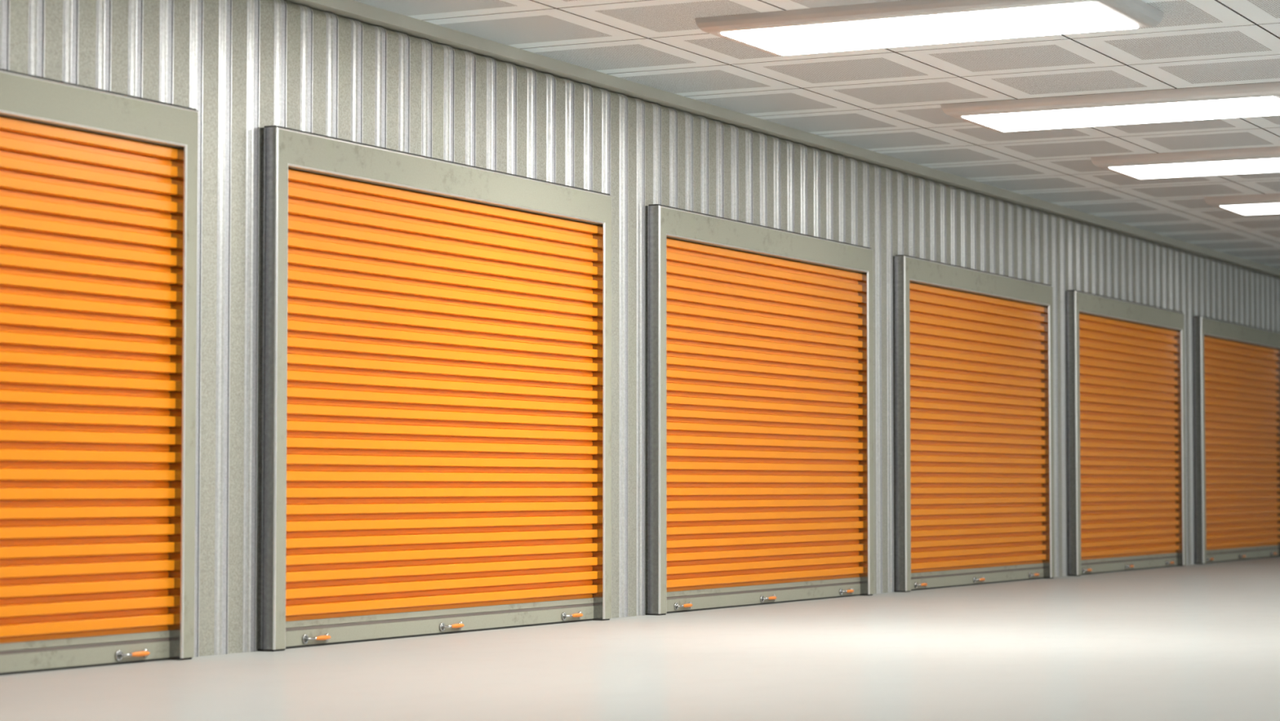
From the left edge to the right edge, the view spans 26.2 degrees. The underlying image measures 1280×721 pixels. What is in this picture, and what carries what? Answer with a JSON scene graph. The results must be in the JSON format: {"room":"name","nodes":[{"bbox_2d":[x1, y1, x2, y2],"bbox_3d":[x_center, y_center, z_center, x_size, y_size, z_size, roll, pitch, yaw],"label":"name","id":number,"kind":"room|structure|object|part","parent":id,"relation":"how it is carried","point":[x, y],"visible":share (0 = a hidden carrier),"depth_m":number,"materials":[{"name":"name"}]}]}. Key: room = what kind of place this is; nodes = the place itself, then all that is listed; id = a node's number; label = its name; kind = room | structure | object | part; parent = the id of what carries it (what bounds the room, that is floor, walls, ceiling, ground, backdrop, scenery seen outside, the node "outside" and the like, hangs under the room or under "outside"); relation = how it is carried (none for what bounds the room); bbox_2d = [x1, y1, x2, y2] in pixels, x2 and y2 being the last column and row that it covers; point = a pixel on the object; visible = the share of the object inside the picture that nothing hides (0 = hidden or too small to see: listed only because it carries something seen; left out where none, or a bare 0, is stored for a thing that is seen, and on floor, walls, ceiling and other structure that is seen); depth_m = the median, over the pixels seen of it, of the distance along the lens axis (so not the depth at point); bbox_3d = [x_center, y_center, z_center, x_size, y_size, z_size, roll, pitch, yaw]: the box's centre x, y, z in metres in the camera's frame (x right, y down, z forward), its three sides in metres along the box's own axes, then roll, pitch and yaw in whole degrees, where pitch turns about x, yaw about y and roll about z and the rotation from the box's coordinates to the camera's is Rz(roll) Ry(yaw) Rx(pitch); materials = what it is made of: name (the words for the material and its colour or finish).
{"room":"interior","nodes":[
{"label":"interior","id":0,"kind":"room"},
{"bbox_2d":[0,0,1279,657],"bbox_3d":[1.574,0.117,21.389,0.156,3.410,44.000,-1,-3,27],"label":"wall","id":1,"kind":"structure","parent":0,"point":[246,66],"depth_m":16.60,"materials":[{"name":"metal"}]},
{"bbox_2d":[0,68,198,675],"bbox_3d":[-3.079,0.033,11.897,0.118,2.708,3.768,-1,-3,27],"label":"roller shutter","id":2,"kind":"object","parent":1,"relation":"attached to","point":[99,187],"visible":1,"depth_m":12.93,"materials":[{"name":"orange metal"}]},
{"bbox_3d":[-3.107,1.309,11.853,0.030,0.132,3.549,-1,-3,27],"label":"rail","id":3,"kind":"part","parent":2,"relation":"part of","materials":[{"name":"grey metal"}]},
{"bbox_2d":[256,124,611,651],"bbox_3d":[-1.077,0.215,15.865,0.118,2.708,3.768,-1,-3,27],"label":"roller shutter","id":4,"kind":"object","parent":1,"relation":"attached to","point":[434,445],"visible":1,"depth_m":15.60,"materials":[{"name":"orange metal"}]},
{"bbox_3d":[-1.105,1.491,15.821,0.030,0.132,3.549,-1,-3,27],"label":"rail","id":5,"kind":"part","parent":4,"relation":"part of","materials":[{"name":"grey metal"}]},
{"bbox_2d":[644,204,874,615],"bbox_3d":[0.925,0.397,19.833,0.118,2.708,3.768,-1,-3,27],"label":"roller shutter","id":6,"kind":"object","parent":1,"relation":"attached to","point":[759,339],"visible":1,"depth_m":19.59,"materials":[{"name":"orange metal"}]},
{"bbox_3d":[0.897,1.673,19.789,0.030,0.132,3.549,-1,-3,27],"label":"rail","id":7,"kind":"part","parent":6,"relation":"part of","materials":[{"name":"grey metal"}]},
{"bbox_2d":[284,0,1279,277],"bbox_3d":[1.575,-1.624,21.468,0.255,0.072,44.000,-1,-3,27],"label":"trim","id":8,"kind":"structure","parent":1,"relation":"attached to","point":[350,9],"depth_m":18.96,"materials":[{"name":"paint"}]},
{"bbox_2d":[893,254,1054,591],"bbox_3d":[2.928,0.579,23.801,0.118,2.708,3.768,-1,-3,27],"label":"roller shutter","id":9,"kind":"object","parent":1,"relation":"attached to","point":[973,386],"visible":1,"depth_m":23.63,"materials":[{"name":"orange metal"}]},
{"bbox_3d":[2.899,1.855,23.757,0.030,0.132,3.549,-1,-3,27],"label":"rail","id":10,"kind":"part","parent":9,"relation":"part of","materials":[{"name":"grey metal"}]},
{"bbox_2d":[1065,289,1186,575],"bbox_3d":[4.930,0.761,27.769,0.118,2.708,3.768,-1,-3,27],"label":"roller shutter","id":11,"kind":"object","parent":1,"relation":"attached to","point":[1126,386],"visible":1,"depth_m":27.62,"materials":[{"name":"orange metal"}]},
{"bbox_3d":[4.901,2.036,27.724,0.030,0.132,3.549,-1,-3,27],"label":"rail","id":12,"kind":"part","parent":11,"relation":"part of","materials":[{"name":"grey metal"}]},
{"bbox_2d":[1192,315,1279,564],"bbox_3d":[6.932,0.943,31.736,0.118,2.708,3.768,-1,-3,27],"label":"roller shutter","id":13,"kind":"object","parent":1,"relation":"attached to","point":[1236,366],"visible":1,"depth_m":31.50,"materials":[{"name":"orange metal"}]},
{"bbox_3d":[6.903,2.218,31.692,0.030,0.132,3.549,-1,-3,27],"label":"rail","id":14,"kind":"part","parent":13,"relation":"part of","materials":[{"name":"grey metal"}]},
{"bbox_2d":[0,556,1279,720],"bbox_3d":[6.283,1.762,18.937,10.800,0.100,44.000,-1,-3,27],"label":"floor","id":15,"kind":"structure","parent":0,"point":[1190,642],"depth_m":12.80,"materials":[{"name":"beige concrete"}]},
{"bbox_2d":[352,0,1279,269],"bbox_3d":[6.412,-1.821,19.036,11.089,0.100,46.000,-1,-3,27],"label":"ceiling","id":16,"kind":"structure","parent":0,"point":[887,101],"depth_m":17.85,"materials":[{"name":"white tile"}]},
{"bbox_2d":[694,0,1164,55],"bbox_3d":[1.617,-1.890,15.453,2.412,0.092,1.026,-1,-3,27],"label":"ceiling light","id":17,"kind":"object","parent":16,"relation":"attached to","point":[905,23],"visible":1,"depth_m":15.25,"materials":[{"name":"white plastic"}]},
{"bbox_2d":[940,81,1279,132],"bbox_3d":[3.387,-1.729,18.961,2.412,0.092,1.026,-1,-3,27],"label":"ceiling light","id":18,"kind":"object","parent":16,"relation":"attached to","point":[1255,100],"visible":1,"depth_m":18.73,"materials":[{"name":"white plastic"}]},
{"bbox_2d":[961,96,1279,132],"bbox_3d":[3.387,-1.693,18.959,2.166,0.020,0.866,-1,-3,27],"label":"diffuser","id":19,"kind":"object","parent":18,"relation":"attached to","point":[1233,107],"depth_m":18.89,"materials":[{"name":"white plastic"}]},
{"bbox_2d":[1090,146,1279,178],"bbox_3d":[4.922,-1.590,22.003,2.412,0.092,1.026,-1,-3,27],"label":"ceiling light","id":20,"kind":"object","parent":16,"relation":"attached to","point":[1266,159],"visible":1,"depth_m":21.93,"materials":[{"name":"white plastic"}]},
{"bbox_2d":[1108,158,1279,178],"bbox_3d":[4.922,-1.554,22.001,2.166,0.020,0.866,-1,-3,27],"label":"diffuser","id":21,"kind":"object","parent":20,"relation":"attached to","point":[1211,166],"depth_m":22.05,"materials":[{"name":"white plastic"}]},
{"bbox_2d":[1204,193,1279,215],"bbox_3d":[6.452,-1.451,25.035,2.412,0.092,1.026,-1,-3,27],"label":"ceiling light","id":22,"kind":"object","parent":16,"relation":"attached to","point":[1267,203],"visible":1,"depth_m":25.06,"materials":[{"name":"white plastic"}]},
{"bbox_2d":[1219,203,1279,215],"bbox_3d":[6.452,-1.415,25.034,2.166,0.020,0.866,-1,-3,27],"label":"diffuser","id":23,"kind":"object","parent":22,"relation":"attached to","point":[1244,209],"depth_m":25.28,"materials":[{"name":"white plastic"}]}
]}

